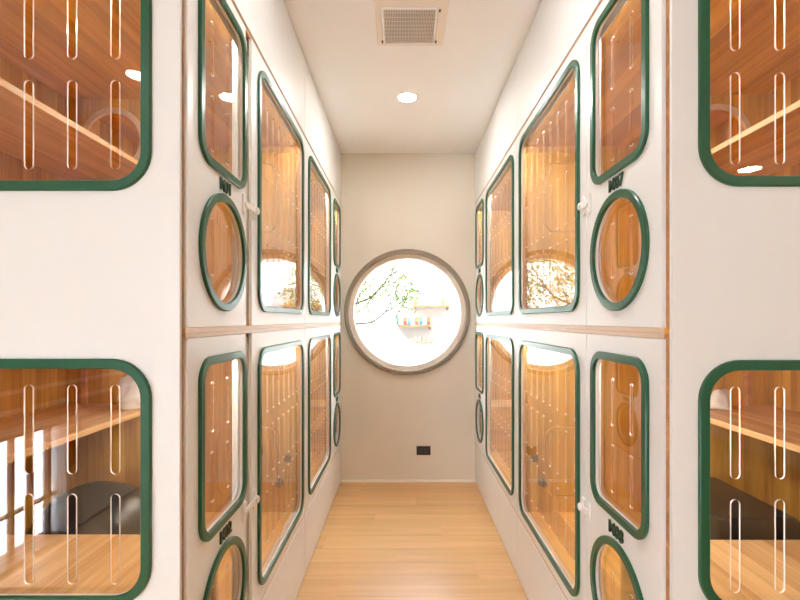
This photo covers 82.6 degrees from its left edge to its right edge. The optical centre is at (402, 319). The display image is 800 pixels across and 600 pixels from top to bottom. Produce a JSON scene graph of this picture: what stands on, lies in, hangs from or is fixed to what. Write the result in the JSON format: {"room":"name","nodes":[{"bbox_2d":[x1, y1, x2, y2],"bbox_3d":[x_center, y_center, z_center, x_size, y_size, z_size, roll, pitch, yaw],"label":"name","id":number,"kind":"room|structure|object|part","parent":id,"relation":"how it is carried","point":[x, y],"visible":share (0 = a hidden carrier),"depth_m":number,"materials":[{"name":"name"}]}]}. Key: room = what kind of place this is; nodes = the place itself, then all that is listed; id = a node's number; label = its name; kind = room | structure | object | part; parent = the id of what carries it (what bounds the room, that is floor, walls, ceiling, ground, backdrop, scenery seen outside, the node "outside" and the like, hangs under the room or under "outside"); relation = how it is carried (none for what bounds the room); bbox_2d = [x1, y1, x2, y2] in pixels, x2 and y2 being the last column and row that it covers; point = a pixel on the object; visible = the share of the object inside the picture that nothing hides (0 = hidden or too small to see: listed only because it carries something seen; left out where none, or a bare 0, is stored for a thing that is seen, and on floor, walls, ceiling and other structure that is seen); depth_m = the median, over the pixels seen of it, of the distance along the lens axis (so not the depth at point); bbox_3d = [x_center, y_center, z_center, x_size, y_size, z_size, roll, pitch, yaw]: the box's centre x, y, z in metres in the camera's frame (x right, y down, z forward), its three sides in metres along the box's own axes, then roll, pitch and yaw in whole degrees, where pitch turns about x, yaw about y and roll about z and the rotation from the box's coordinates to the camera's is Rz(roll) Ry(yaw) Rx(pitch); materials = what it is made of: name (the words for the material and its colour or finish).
{"room":"pet boarding room","nodes":[
{"label":"pet boarding room","id":0,"kind":"room"},
{"bbox_2d":[341,153,475,479],"bbox_3d":[0.700,-0.020,3.680,5.400,2.600,0.160,0,0,0],"label":"wall","id":1,"kind":"structure","parent":0,"point":[425,202],"depth_m":3.60,"materials":[{"name":"beige paint"}]},
{"bbox_2d":[344,249,469,374],"bbox_3d":[0.034,-0.062,3.615,0.993,0.993,0.090,0,0,0],"label":"window","id":2,"kind":"structure","parent":1,"relation":"in","point":[445,268],"depth_m":3.59,"materials":[{"name":"brown wood"}]},
{"bbox_2d":[341,480,474,481],"bbox_3d":[0.040,1.271,3.596,1.060,0.018,0.008,0,0,0],"label":"baseboard","id":3,"kind":"structure","parent":1,"relation":"attached to","point":[341,480],"depth_m":3.59,"materials":[{"name":"white"}]},
{"bbox_2d":[417,446,429,454],"bbox_3d":[0.162,1.032,3.595,0.110,0.070,0.009,0,0,0],"label":"wall outlet","id":4,"kind":"object","parent":1,"relation":"attached to","point":[421,450],"visible":1,"depth_m":3.59,"materials":[{"name":"black plastic"}]},
{"bbox_2d":[295,482,527,599],"bbox_3d":[0.700,1.330,0.200,5.400,0.100,6.800,0,0,0],"label":"floor","id":5,"kind":"structure","parent":0,"point":[377,540],"depth_m":2.55,"materials":[{"name":"brown wood"}]},
{"bbox_2d":[0,0,181,599],"bbox_3d":[-0.911,-0.018,1.016,0.827,2.595,0.023,0,0,0],"label":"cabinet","id":6,"kind":"object","parent":5,"relation":"on","point":[91,270],"visible":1,"depth_m":1.01,"materials":[{"name":"white laminate"}]},
{"bbox_3d":[-0.891,0.360,1.025,0.635,0.519,0.004,0,0,0],"label":"clear pane","id":7,"kind":"part","parent":6,"relation":"part of","materials":[{"name":"glass"}]},
{"bbox_3d":[-0.891,-0.579,1.025,0.635,0.553,0.004,0,0,0],"label":"clear pane","id":8,"kind":"part","parent":6,"relation":"part of","materials":[{"name":"glass"}]},
{"bbox_3d":[-0.891,0.360,1.009,0.665,0.549,0.008,0,0,0],"label":"window trim","id":9,"kind":"part","parent":6,"relation":"part of","materials":[{"name":"green paint"}]},
{"bbox_3d":[-0.891,-0.579,1.009,0.665,0.583,0.008,0,0,0],"label":"window trim","id":10,"kind":"part","parent":6,"relation":"part of","materials":[{"name":"green paint"}]},
{"bbox_2d":[262,516,304,599],"bbox_3d":[-0.498,1.127,1.654,0.016,0.295,1.238,0,0,0],"label":"board","id":11,"kind":"object","parent":5,"relation":"on","point":[287,580],"visible":0.78,"depth_m":2.00,"materials":[{"name":"white laminate"}]},
{"bbox_2d":[0,326,304,599],"bbox_3d":[-0.898,0.504,1.650,0.854,0.948,1.242,0,0,0],"label":"cabinet","id":12,"kind":"object","parent":11,"relation":"on","point":[236,535],"visible":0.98,"depth_m":1.52,"materials":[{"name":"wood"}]},
{"bbox_2d":[0,404,139,466],"bbox_3d":[-1.129,0.335,1.406,0.368,0.020,0.730,0,0,0],"label":"shelf","id":13,"kind":"object","parent":12,"relation":"attached to","point":[50,420],"depth_m":1.41,"materials":[{"name":"brown wood"}]},
{"bbox_2d":[26,481,139,533],"bbox_3d":[-1.030,0.754,1.535,0.450,0.400,0.344,0,0,0],"label":"box","id":14,"kind":"object","parent":12,"relation":"on","point":[93,498],"visible":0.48,"depth_m":1.45,"materials":[{"name":"black plastic"}]},
{"bbox_2d":[118,375,139,409],"bbox_3d":[-1.004,0.260,1.672,0.136,0.127,0.087,0,0,37],"label":"toy","id":15,"kind":"object","parent":12,"relation":"on","point":[129,390],"visible":0.6,"depth_m":1.63,"materials":[{"name":"white"}]},
{"bbox_2d":[0,0,304,332],"bbox_3d":[-0.898,-0.447,1.650,0.854,0.952,1.242,0,0,0],"label":"cabinet","id":16,"kind":"object","parent":12,"relation":"on","point":[237,122],"visible":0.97,"depth_m":1.49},
{"bbox_2d":[0,78,137,178],"bbox_3d":[-1.129,-0.560,1.406,0.368,0.020,0.730,0,0,0],"label":"shelf","id":17,"kind":"object","parent":16,"relation":"attached to","point":[50,126],"depth_m":1.43,"materials":[{"name":"brown wood"}]},
{"bbox_3d":[-0.503,-0.427,1.032,0.007,0.891,0.005,0,0,0],"label":"corner post","id":18,"kind":"part","parent":16,"relation":"part of","materials":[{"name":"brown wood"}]},
{"bbox_3d":[-0.495,-0.447,1.226,0.010,0.927,0.382,0,0,0],"label":"fixed panel","id":19,"kind":"part","parent":16,"relation":"part of","materials":[{"name":"white laminate"}]},
{"bbox_3d":[-0.502,-0.630,1.250,0.003,0.449,0.293,0,0,0],"label":"clear pane","id":20,"kind":"part","parent":16,"relation":"part of","materials":[{"name":"glass"}]},
{"bbox_3d":[-0.486,-0.183,1.250,0.008,0.319,0.319,0,0,0],"label":"window trim","id":21,"kind":"part","parent":16,"relation":"part of","materials":[{"name":"green paint"}]},
{"bbox_3d":[-0.486,-0.630,1.250,0.008,0.479,0.323,0,0,0],"label":"window trim","id":22,"kind":"part","parent":16,"relation":"part of","materials":[{"name":"green paint"}]},
{"bbox_2d":[232,0,304,134],"bbox_3d":[-0.498,-1.119,1.654,0.016,0.385,1.238,0,0,0],"label":"wall","id":23,"kind":"structure","parent":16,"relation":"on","point":[268,23],"depth_m":1.82,"materials":[{"name":"white paint"}]},
{"bbox_3d":[-0.495,-0.447,1.871,0.010,0.927,0.796,0,0,0],"label":"door","id":24,"kind":"part","parent":16,"relation":"part of","materials":[{"name":"white laminate"}]},
{"bbox_3d":[-0.486,-0.449,1.878,0.008,0.842,0.694,0,0,0],"label":"window trim","id":25,"kind":"part","parent":16,"relation":"part of","materials":[{"name":"green paint"}]},
{"bbox_3d":[-0.502,-0.449,1.878,0.003,0.812,0.664,0,0,0],"label":"clear pane","id":26,"kind":"part","parent":16,"relation":"part of","materials":[{"name":"glass"}]},
{"bbox_3d":[-0.503,0.499,1.032,0.007,0.912,0.005,0,0,0],"label":"corner post","id":27,"kind":"part","parent":12,"relation":"part of","materials":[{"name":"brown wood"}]},
{"bbox_3d":[-0.495,0.505,1.226,0.010,0.924,0.382,0,0,0],"label":"fixed panel","id":28,"kind":"part","parent":12,"relation":"part of","materials":[{"name":"white laminate"}]},
{"bbox_3d":[-0.502,0.323,1.250,0.003,0.432,0.293,0,0,0],"label":"clear pane","id":29,"kind":"part","parent":12,"relation":"part of","materials":[{"name":"glass"}]},
{"bbox_3d":[-0.486,0.323,1.250,0.008,0.462,0.323,0,0,0],"label":"window trim","id":30,"kind":"part","parent":12,"relation":"part of","materials":[{"name":"green paint"}]},
{"bbox_3d":[-0.486,0.770,1.250,0.008,0.320,0.320,0,0,0],"label":"window trim","id":31,"kind":"part","parent":12,"relation":"part of","materials":[{"name":"green paint"}]},
{"bbox_3d":[-0.495,0.505,1.871,0.010,0.924,0.796,0,0,0],"label":"door","id":32,"kind":"part","parent":12,"relation":"part of","materials":[{"name":"white laminate"}]},
{"bbox_3d":[-0.610,0.805,2.243,0.040,0.039,0.036,0,0,0],"label":"hatch knob","id":33,"kind":"part","parent":12,"relation":"part of","materials":[{"name":"silver plastic"}]},
{"bbox_3d":[-0.486,0.510,1.878,0.008,0.828,0.694,0,0,0],"label":"window trim","id":34,"kind":"part","parent":12,"relation":"part of","materials":[{"name":"green paint"}]},
{"bbox_3d":[-0.502,0.510,1.878,0.003,0.798,0.664,0,0,0],"label":"clear pane","id":35,"kind":"part","parent":12,"relation":"part of","materials":[{"name":"glass"}]},
{"bbox_3d":[-0.573,0.688,2.260,0.035,0.035,0.003,0,0,0],"label":"hatch plate","id":36,"kind":"part","parent":12,"relation":"part of","materials":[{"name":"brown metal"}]},
{"bbox_2d":[304,444,340,572],"bbox_3d":[-0.498,1.127,2.938,0.016,0.295,1.321,0,0,0],"label":"board","id":37,"kind":"object","parent":5,"relation":"on","point":[317,512],"visible":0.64,"depth_m":2.70,"materials":[{"name":"white laminate"}]},
{"bbox_2d":[218,324,340,514],"bbox_3d":[-0.903,0.504,2.936,0.844,0.948,1.325,0,0,0],"label":"cabinet","id":38,"kind":"object","parent":37,"relation":"on","point":[322,342],"visible":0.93,"depth_m":3.20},
{"bbox_2d":[218,136,340,325],"bbox_3d":[-0.903,-0.447,2.936,0.844,0.952,1.325,0,0,0],"label":"cabinet","id":39,"kind":"object","parent":38,"relation":"on","point":[322,205],"visible":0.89,"depth_m":3.20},
{"bbox_3d":[-0.495,-0.447,2.688,0.010,0.927,0.828,0,0,0],"label":"door","id":40,"kind":"part","parent":39,"relation":"part of","materials":[{"name":"white laminate"}]},
{"bbox_3d":[-0.502,-0.449,2.700,0.003,0.812,0.677,0,0,0],"label":"clear pane","id":41,"kind":"part","parent":39,"relation":"part of","materials":[{"name":"glass"}]},
{"bbox_3d":[-0.486,-0.449,2.700,0.008,0.842,0.707,0,0,0],"label":"window trim","id":42,"kind":"part","parent":39,"relation":"part of","materials":[{"name":"green paint"}]},
{"bbox_2d":[304,59,340,202],"bbox_3d":[-0.498,-1.119,2.938,0.016,0.385,1.321,0,0,0],"label":"fascia board","id":43,"kind":"object","parent":39,"relation":"on","point":[319,135],"visible":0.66,"depth_m":2.71,"materials":[{"name":"white laminate"}]},
{"bbox_3d":[-0.495,-0.447,3.348,0.010,0.927,0.485,0,0,0],"label":"fixed panel","id":44,"kind":"part","parent":39,"relation":"part of","materials":[{"name":"white laminate"}]},
{"bbox_3d":[-0.486,-0.183,3.360,0.008,0.319,0.319,0,0,0],"label":"window trim","id":45,"kind":"part","parent":39,"relation":"part of","materials":[{"name":"green paint"}]},
{"bbox_3d":[-0.486,-0.630,3.360,0.008,0.479,0.325,0,0,0],"label":"window trim","id":46,"kind":"part","parent":39,"relation":"part of","materials":[{"name":"green paint"}]},
{"bbox_3d":[-0.495,0.505,2.688,0.010,0.924,0.828,0,0,0],"label":"door","id":47,"kind":"part","parent":38,"relation":"part of","materials":[{"name":"white laminate"}]},
{"bbox_3d":[-0.502,0.510,2.700,0.003,0.798,0.677,0,0,0],"label":"clear pane","id":48,"kind":"part","parent":38,"relation":"part of","materials":[{"name":"glass"}]},
{"bbox_3d":[-0.486,0.510,2.700,0.008,0.828,0.707,0,0,0],"label":"window trim","id":49,"kind":"part","parent":38,"relation":"part of","materials":[{"name":"green paint"}]},
{"bbox_3d":[-0.495,0.505,3.348,0.010,0.924,0.485,0,0,0],"label":"fixed panel","id":50,"kind":"part","parent":38,"relation":"part of","materials":[{"name":"white laminate"}]},
{"bbox_3d":[-0.486,0.770,3.360,0.008,0.320,0.320,0,0,0],"label":"window trim","id":51,"kind":"part","parent":38,"relation":"part of","materials":[{"name":"green paint"}]},
{"bbox_3d":[-0.486,0.323,3.360,0.008,0.462,0.325,0,0,0],"label":"window trim","id":52,"kind":"part","parent":38,"relation":"part of","materials":[{"name":"green paint"}]},
{"bbox_2d":[475,444,516,572],"bbox_3d":[0.578,1.127,2.942,0.016,0.295,1.311,0,0,0],"label":"board","id":53,"kind":"object","parent":5,"relation":"on","point":[503,515],"visible":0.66,"depth_m":2.72,"materials":[{"name":"white laminate"}]},
{"bbox_2d":[475,324,603,514],"bbox_3d":[0.983,0.504,2.936,0.844,0.948,1.325,0,0,0],"label":"cabinet","id":54,"kind":"object","parent":53,"relation":"on","point":[495,345],"visible":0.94,"depth_m":3.30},
{"bbox_3d":[0.566,0.749,3.375,0.008,0.318,0.318,0,0,0],"label":"window trim","id":55,"kind":"part","parent":54,"relation":"part of","materials":[{"name":"green paint"}]},
{"bbox_3d":[0.566,0.311,3.375,0.008,0.442,0.330,0,0,0],"label":"window trim","id":56,"kind":"part","parent":54,"relation":"part of","materials":[{"name":"green paint"}]},
{"bbox_3d":[0.575,0.505,3.362,0.010,0.924,0.456,0,0,0],"label":"fixed panel","id":57,"kind":"part","parent":54,"relation":"part of","materials":[{"name":"white laminate"}]},
{"bbox_3d":[0.566,0.510,2.722,0.008,0.828,0.775,0,0,0],"label":"window trim","id":58,"kind":"part","parent":54,"relation":"part of","materials":[{"name":"green paint"}]},
{"bbox_3d":[0.582,0.510,2.722,0.003,0.798,0.745,0,0,0],"label":"clear pane","id":59,"kind":"part","parent":54,"relation":"part of","materials":[{"name":"glass"}]},
{"bbox_3d":[0.575,0.505,2.703,0.010,0.924,0.857,0,0,0],"label":"door","id":60,"kind":"part","parent":54,"relation":"part of","materials":[{"name":"white laminate"}]},
{"bbox_2d":[475,136,552,325],"bbox_3d":[0.983,-0.447,2.936,0.844,0.952,1.325,0,0,0],"label":"cabinet","id":61,"kind":"object","parent":54,"relation":"on","point":[496,207],"visible":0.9,"depth_m":3.34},
{"bbox_3d":[0.566,-0.183,3.375,0.008,0.319,0.319,0,0,0],"label":"window trim","id":62,"kind":"part","parent":61,"relation":"part of","materials":[{"name":"green paint"}]},
{"bbox_3d":[0.566,-0.630,3.375,0.008,0.479,0.330,0,0,0],"label":"window trim","id":63,"kind":"part","parent":61,"relation":"part of","materials":[{"name":"green paint"}]},
{"bbox_3d":[0.575,-0.447,3.362,0.010,0.927,0.456,0,0,0],"label":"fixed panel","id":64,"kind":"part","parent":61,"relation":"part of","materials":[{"name":"white laminate"}]},
{"bbox_2d":[475,59,517,202],"bbox_3d":[0.578,-1.119,2.942,0.016,0.385,1.311,0,0,0],"label":"fascia board","id":65,"kind":"object","parent":61,"relation":"on","point":[500,133],"visible":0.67,"depth_m":2.72,"materials":[{"name":"white laminate"}]},
{"bbox_3d":[0.566,-0.449,2.722,0.008,0.842,0.775,0,0,0],"label":"window trim","id":66,"kind":"part","parent":61,"relation":"part of","materials":[{"name":"green paint"}]},
{"bbox_3d":[0.582,-0.449,2.722,0.003,0.812,0.745,0,0,0],"label":"clear pane","id":67,"kind":"part","parent":61,"relation":"part of","materials":[{"name":"glass"}]},
{"bbox_3d":[0.575,-0.447,2.703,0.010,0.927,0.857,0,0,0],"label":"door","id":68,"kind":"part","parent":61,"relation":"part of","materials":[{"name":"white laminate"}]},
{"bbox_2d":[517,515,566,599],"bbox_3d":[0.578,1.127,1.643,0.016,0.295,1.280,0,0,0],"label":"board","id":69,"kind":"object","parent":5,"relation":"on","point":[537,581],"visible":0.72,"depth_m":2.00,"materials":[{"name":"white laminate"}]},
{"bbox_2d":[517,326,799,599],"bbox_3d":[0.978,0.504,1.634,0.854,0.948,1.274,0,0,0],"label":"cabinet","id":70,"kind":"object","parent":69,"relation":"on","point":[602,533],"visible":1,"depth_m":1.63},
{"bbox_3d":[0.652,0.688,2.260,0.035,0.035,0.003,0,0,0],"label":"hatch plate","id":71,"kind":"part","parent":70,"relation":"part of","materials":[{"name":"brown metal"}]},
{"bbox_3d":[0.690,0.805,2.243,0.040,0.039,0.036,0,0,0],"label":"hatch knob","id":72,"kind":"part","parent":70,"relation":"part of","materials":[{"name":"silver plastic"}]},
{"bbox_3d":[0.566,0.510,1.841,0.008,0.828,0.752,0,0,0],"label":"window trim","id":73,"kind":"part","parent":70,"relation":"part of","materials":[{"name":"green paint"}]},
{"bbox_3d":[0.582,0.510,1.841,0.003,0.798,0.722,0,0,0],"label":"clear pane","id":74,"kind":"part","parent":70,"relation":"part of","materials":[{"name":"glass"}]},
{"bbox_3d":[0.575,0.505,1.841,0.010,0.924,0.855,0,0,0],"label":"door","id":75,"kind":"part","parent":70,"relation":"part of","materials":[{"name":"white laminate"}]},
{"bbox_3d":[0.566,0.749,1.211,0.008,0.318,0.318,0,0,0],"label":"window trim","id":76,"kind":"part","parent":70,"relation":"part of","materials":[{"name":"green paint"}]},
{"bbox_3d":[0.566,0.311,1.211,0.008,0.442,0.316,0,0,0],"label":"window trim","id":77,"kind":"part","parent":70,"relation":"part of","materials":[{"name":"green paint"}]},
{"bbox_3d":[0.582,0.311,1.211,0.003,0.412,0.286,0,0,0],"label":"clear pane","id":78,"kind":"part","parent":70,"relation":"part of","materials":[{"name":"glass"}]},
{"bbox_3d":[0.575,0.505,1.207,0.010,0.924,0.408,0,0,0],"label":"fixed panel","id":79,"kind":"part","parent":70,"relation":"part of","materials":[{"name":"white laminate"}]},
{"bbox_2d":[517,0,799,332],"bbox_3d":[0.978,-0.447,1.634,0.854,0.952,1.274,0,0,0],"label":"cabinet","id":80,"kind":"object","parent":70,"relation":"on","point":[602,121],"visible":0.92,"depth_m":1.49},
{"bbox_3d":[0.566,-0.449,1.841,0.008,0.842,0.752,0,0,0],"label":"window trim","id":81,"kind":"part","parent":80,"relation":"part of","materials":[{"name":"green paint"}]},
{"bbox_3d":[0.582,-0.449,1.841,0.003,0.812,0.722,0,0,0],"label":"clear pane","id":82,"kind":"part","parent":80,"relation":"part of","materials":[{"name":"glass"}]},
{"bbox_3d":[0.575,-0.447,1.841,0.010,0.927,0.855,0,0,0],"label":"door","id":83,"kind":"part","parent":80,"relation":"part of","materials":[{"name":"white laminate"}]},
{"bbox_2d":[517,0,601,134],"bbox_3d":[0.578,-1.119,1.643,0.016,0.385,1.280,0,0,0],"label":"wall","id":84,"kind":"structure","parent":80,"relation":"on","point":[557,25],"depth_m":1.82,"materials":[{"name":"white paint"}]},
{"bbox_3d":[0.566,-0.630,1.211,0.008,0.479,0.316,0,0,0],"label":"window trim","id":85,"kind":"part","parent":80,"relation":"part of","materials":[{"name":"green paint"}]},
{"bbox_3d":[0.566,-0.183,1.211,0.008,0.319,0.319,0,0,0],"label":"window trim","id":86,"kind":"part","parent":80,"relation":"part of","materials":[{"name":"green paint"}]},
{"bbox_3d":[0.582,-0.630,1.211,0.003,0.449,0.286,0,0,0],"label":"clear pane","id":87,"kind":"part","parent":80,"relation":"part of","materials":[{"name":"glass"}]},
{"bbox_3d":[0.575,-0.447,1.207,0.010,0.927,0.408,0,0,0],"label":"fixed panel","id":88,"kind":"part","parent":80,"relation":"part of","materials":[{"name":"white laminate"}]},
{"bbox_3d":[0.583,-0.427,1.000,0.007,0.891,0.005,0,0,0],"label":"corner post","id":89,"kind":"part","parent":80,"relation":"part of","materials":[{"name":"brown wood"}]},
{"bbox_2d":[711,100,799,175],"bbox_3d":[1.209,-0.560,1.374,0.368,0.020,0.730,0,0,0],"label":"shelf","id":90,"kind":"object","parent":80,"relation":"attached to","point":[757,141],"depth_m":1.47,"materials":[{"name":"brown wood"}]},
{"bbox_3d":[0.583,0.499,1.000,0.007,0.912,0.005,0,0,0],"label":"corner post","id":91,"kind":"part","parent":70,"relation":"part of","materials":[{"name":"brown wood"}]},
{"bbox_2d":[710,388,732,410],"bbox_3d":[1.158,0.286,1.659,0.084,0.075,0.072,0,0,0],"label":"toy","id":92,"kind":"object","parent":70,"relation":"on","point":[720,398],"visible":0.88,"depth_m":1.64,"materials":[{"name":"white"}]},
{"bbox_2d":[710,477,799,539],"bbox_3d":[1.145,0.769,1.518,0.449,0.369,0.365,0,0,0],"label":"box","id":93,"kind":"object","parent":70,"relation":"on","point":[756,516],"visible":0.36,"depth_m":1.35,"materials":[{"name":"black plastic"}]},
{"bbox_2d":[710,405,799,452],"bbox_3d":[1.209,0.335,1.374,0.368,0.020,0.730,0,0,0],"label":"shelf","id":94,"kind":"object","parent":70,"relation":"attached to","point":[756,421],"depth_m":1.46,"materials":[{"name":"brown wood"}]},
{"bbox_2d":[669,0,799,599],"bbox_3d":[0.993,-0.018,0.984,0.825,2.595,0.023,0,0,0],"label":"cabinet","id":95,"kind":"object","parent":5,"relation":"on","point":[734,240],"visible":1,"depth_m":0.98,"materials":[{"name":"white laminate"}]},
{"bbox_3d":[0.969,0.360,0.977,0.665,0.549,0.008,0,0,0],"label":"window trim","id":96,"kind":"part","parent":95,"relation":"part of","materials":[{"name":"green paint"}]},
{"bbox_3d":[0.969,-0.579,0.977,0.665,0.583,0.008,0,0,0],"label":"window trim","id":97,"kind":"part","parent":95,"relation":"part of","materials":[{"name":"green paint"}]},
{"bbox_3d":[0.969,0.360,0.993,0.635,0.519,0.004,0,0,0],"label":"clear pane","id":98,"kind":"part","parent":95,"relation":"part of","materials":[{"name":"glass"}]},
{"bbox_3d":[0.969,-0.579,0.993,0.635,0.553,0.004,0,0,0],"label":"clear pane","id":99,"kind":"part","parent":95,"relation":"part of","materials":[{"name":"glass"}]},
{"bbox_2d":[283,0,541,152],"bbox_3d":[0.700,-1.370,0.200,5.400,0.100,6.800,0,0,0],"label":"ceiling","id":100,"kind":"structure","parent":0,"point":[458,85],"depth_m":2.43,"materials":[{"name":"white paint"}]},
{"bbox_2d":[398,92,416,101],"bbox_3d":[0.024,-1.317,2.690,0.112,0.007,0.112,0,0,0],"label":"recessed light","id":101,"kind":"object","parent":100,"relation":"in","point":[405,96],"visible":1,"depth_m":2.69,"materials":[{"name":"white plastic"}]},
{"bbox_2d":[399,94,414,100],"bbox_3d":[0.024,-1.317,2.690,0.098,0.004,0.098,0,0,41],"label":"diffuser","id":102,"kind":"object","parent":101,"relation":"attached to","point":[402,97],"depth_m":2.69,"materials":[{"name":"white plastic"}]},
{"bbox_2d":[374,0,448,45],"bbox_3d":[0.035,-1.312,2.014,0.310,0.016,0.317,0,0,0],"label":"ceiling vent","id":103,"kind":"object","parent":100,"relation":"in","point":[398,22],"visible":1,"depth_m":2.00,"materials":[{"name":"beige plastic"}]},
{"bbox_2d":[381,7,437,43],"bbox_3d":[0.029,-1.311,2.030,0.238,0.014,0.247,0,0,0],"label":"grille","id":104,"kind":"object","parent":103,"relation":"attached to","point":[399,25],"depth_m":2.03,"materials":[{"name":"white plastic"}]},
{"label":"outside","id":105,"kind":"structure","parent":0,"visible":0},
{"bbox_3d":[0.000,1.365,6.380,12.000,0.130,5.240,0,0,0],"label":"ground","id":106,"kind":"structure","parent":105,"visible":0},
{"bbox_2d":[354,260,424,331],"bbox_3d":[-0.564,0.137,4.436,1.590,2.330,0.842,0,0,0],"label":"tree","id":107,"kind":"object","parent":106,"relation":"on","point":[387,282],"visible":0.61,"depth_m":4.43,"materials":[{"name":"green plant"}]},
{"bbox_2d":[354,266,459,364],"bbox_3d":[-0.800,0.340,5.310,8.400,1.920,0.120,0,0,0],"label":"wall","id":108,"kind":"structure","parent":106,"relation":"on","point":[390,345],"depth_m":5.25,"materials":[{"name":"white paint"}]},
{"bbox_2d":[386,262,431,265],"bbox_3d":[-0.800,-0.640,5.310,8.400,0.040,0.180,0,0,0],"label":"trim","id":109,"kind":"structure","parent":108,"relation":"on","point":[389,263],"depth_m":5.22,"materials":[{"name":"white"}]},
{"bbox_2d":[394,259,451,341],"bbox_3d":[0.300,0.165,5.900,2.560,2.270,1.060,0,0,0],"label":"wall","id":110,"kind":"structure","parent":106,"relation":"on","point":[441,318],"depth_m":6.35,"materials":[{"name":"white paint"}]},
{"bbox_2d":[397,325,433,328],"bbox_3d":[0.135,0.097,6.235,0.565,0.060,0.230,0,0,0],"label":"wall shelf","id":111,"kind":"object","parent":110,"relation":"attached to","point":[397,325],"visible":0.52,"depth_m":6.12,"materials":[{"name":"brown wood"}]},
{"bbox_2d":[412,305,449,309],"bbox_3d":[0.390,-0.172,6.235,0.538,0.060,0.230,0,0,0],"label":"wall shelf","id":112,"kind":"object","parent":110,"relation":"attached to","point":[415,306],"visible":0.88,"depth_m":6.12,"materials":[{"name":"brown wood"}]}
]}

